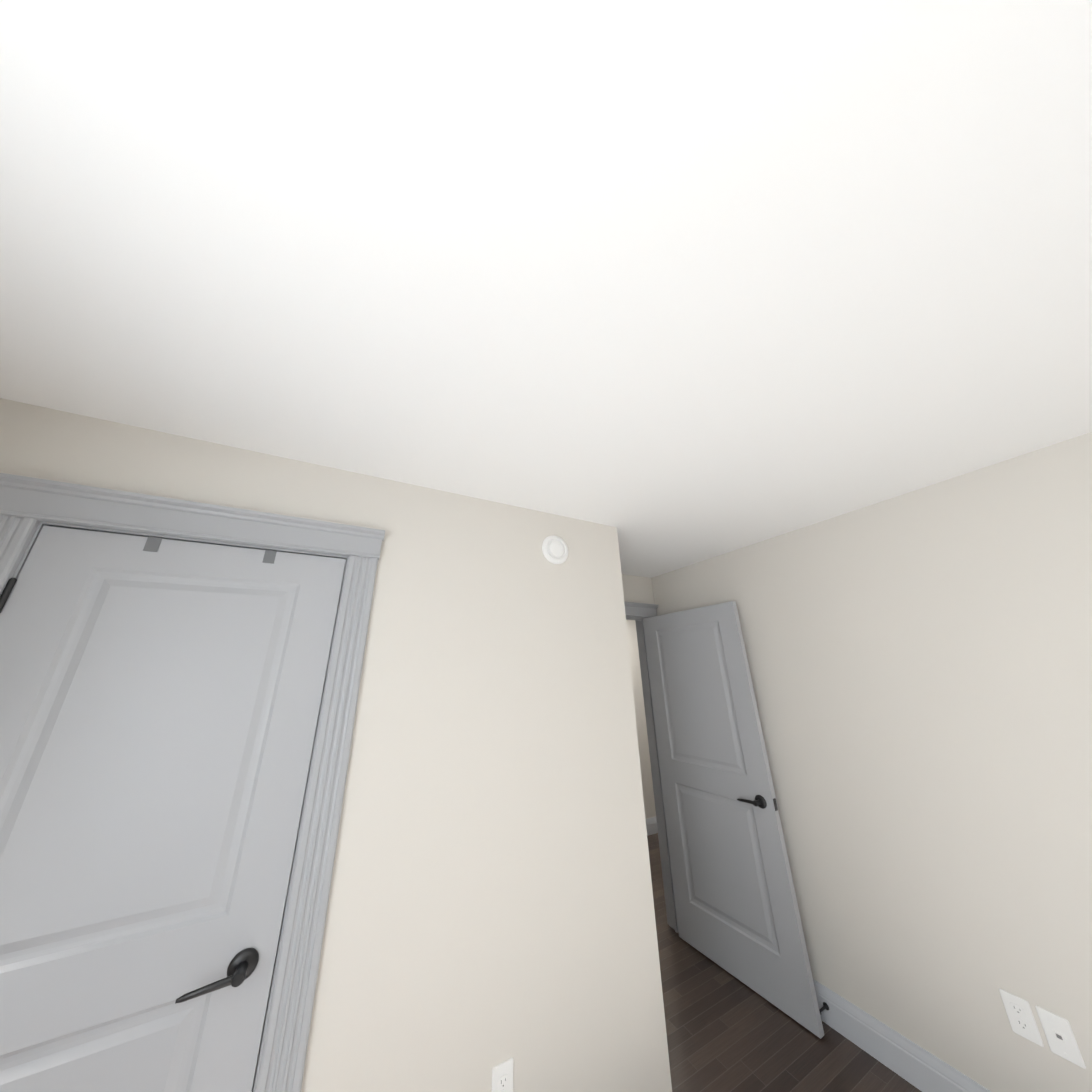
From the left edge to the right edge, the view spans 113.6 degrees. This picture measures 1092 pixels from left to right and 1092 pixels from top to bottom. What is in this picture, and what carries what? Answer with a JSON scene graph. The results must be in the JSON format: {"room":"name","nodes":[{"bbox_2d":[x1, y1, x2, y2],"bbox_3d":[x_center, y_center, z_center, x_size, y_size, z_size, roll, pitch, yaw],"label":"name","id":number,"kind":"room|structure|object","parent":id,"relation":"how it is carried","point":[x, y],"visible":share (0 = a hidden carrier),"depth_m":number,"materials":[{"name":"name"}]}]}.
{"room":"empty bedroom","nodes":[
{"label":"empty bedroom","id":0,"kind":"room"},
{"bbox_2d":[0,398,671,1091],"bbox_3d":[-0.600,1.345,1.020,2.320,3.405,0.120,9,-22,-27],"label":"wall","id":1,"kind":"structure","parent":0,"point":[490,904],"depth_m":1.30,"materials":[{"name":"white paint"}]},
{"bbox_2d":[0,526,345,1091],"bbox_3d":[-1.077,0.952,0.845,0.765,2.029,0.157,9,-22,-27],"label":"closet door","id":2,"kind":"structure","parent":1,"relation":"in","point":[160,701],"depth_m":0.94,"materials":[{"name":"grey paint"}]},
{"bbox_2d":[0,473,384,1091],"bbox_3d":[-1.082,0.907,0.882,0.988,2.156,0.165,9,-22,-27],"label":"door frame","id":3,"kind":"structure","parent":1,"relation":"attached to","point":[30,507],"depth_m":1.07,"materials":[{"name":"grey paint"}]},
{"bbox_2d":[492,1058,512,1091],"bbox_3d":[-0.132,1.663,1.091,0.070,0.115,0.008,9,-22,-27],"label":"outlet","id":4,"kind":"object","parent":1,"relation":"attached to","point":[502,1077],"visible":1,"depth_m":1.10,"materials":[{"name":"white plastic"}]},
{"bbox_2d":[542,535,567,563],"bbox_3d":[0.052,0.016,1.807,0.154,0.154,0.022,9,-22,-27],"label":"air vent","id":5,"kind":"object","parent":1,"relation":"in","point":[554,549],"visible":1,"depth_m":1.80,"materials":[{"name":"white plastic"}]},
{"bbox_2d":[0,0,1091,577],"bbox_3d":[0.949,-0.360,1.591,5.320,0.120,5.840,9,-22,-27],"label":"ceiling","id":6,"kind":"structure","parent":0,"point":[664,286],"depth_m":0.70,"materials":[{"name":"white paint"}]},
{"bbox_2d":[622,574,654,603],"bbox_3d":[0.241,1.788,2.297,5.320,3.405,0.120,9,-22,-27],"label":"wall","id":7,"kind":"structure","parent":0,"point":[637,589],"depth_m":3.07,"materials":[{"name":"white paint"}]},
{"bbox_2d":[624,602,678,932],"bbox_3d":[0.476,1.475,2.549,1.072,2.156,0.210,9,-22,-27],"label":"door frame","id":8,"kind":"structure","parent":7,"relation":"attached to","point":[638,612],"depth_m":2.72,"materials":[{"name":"grey paint"}]},
{"bbox_2d":[643,601,823,1038],"bbox_3d":[1.050,1.441,2.326,0.157,2.027,0.821,10,-23,-29],"label":"hall door","id":9,"kind":"structure","parent":7,"relation":"in","point":[737,912],"depth_m":2.20,"materials":[{"name":"grey paint"}]},
{"bbox_2d":[626,620,655,818],"bbox_3d":[0.121,1.795,3.772,4.200,2.405,0.120,9,-22,-27],"label":"wall","id":10,"kind":"structure","parent":0,"point":[646,777],"depth_m":4.16,"materials":[{"name":"white paint"}]},
{"bbox_2d":[646,817,657,835],"bbox_3d":[0.179,2.838,3.330,3.960,0.140,0.016,9,-22,-27],"label":"baseboard","id":11,"kind":"structure","parent":10,"relation":"attached to","point":[651,823],"depth_m":3.81,"materials":[{"name":"grey paint"}]},
{"bbox_2d":[647,833,921,1091],"bbox_3d":[1.006,2.003,0.733,5.320,0.100,5.840,9,-22,-27],"label":"floor","id":12,"kind":"structure","parent":0,"point":[726,1031],"depth_m":1.64,"materials":[{"name":"brown wood"}]},
{"bbox_2d":[651,432,1091,1091],"bbox_3d":[2.069,0.733,0.974,0.120,2.405,4.444,9,-22,-27],"label":"wall","id":13,"kind":"structure","parent":0,"point":[921,666],"depth_m":1.52,"materials":[{"name":"white paint"}]},
{"bbox_2d":[813,979,990,1091],"bbox_3d":[2.006,1.806,0.607,0.016,0.140,4.324,9,-22,-27],"label":"baseboard","id":14,"kind":"structure","parent":13,"relation":"attached to","point":[914,1064],"depth_m":1.52,"materials":[{"name":"grey paint"}]},
{"bbox_2d":[819,1002,828,1014],"bbox_3d":[1.322,2.221,1.711,0.077,0.026,0.026,9,-22,-27],"label":"door stop","id":15,"kind":"object","parent":14,"relation":"attached to","point":[825,1006],"visible":0.73,"depth_m":1.72,"materials":[{"name":"black"}]},
{"bbox_2d":[999,988,1043,1046],"bbox_3d":[1.691,1.679,1.273,0.008,0.115,0.070,9,-22,-27],"label":"outlet","id":16,"kind":"object","parent":13,"relation":"attached to","point":[1020,1017],"visible":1,"depth_m":1.27,"materials":[{"name":"white plastic"}]},
{"bbox_2d":[1035,1005,1085,1068],"bbox_3d":[1.730,1.653,1.203,0.008,0.115,0.070,9,-22,-27],"label":"outlet","id":17,"kind":"object","parent":13,"relation":"attached to","point":[1060,1037],"visible":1,"depth_m":1.20,"materials":[{"name":"white plastic"}]}
]}

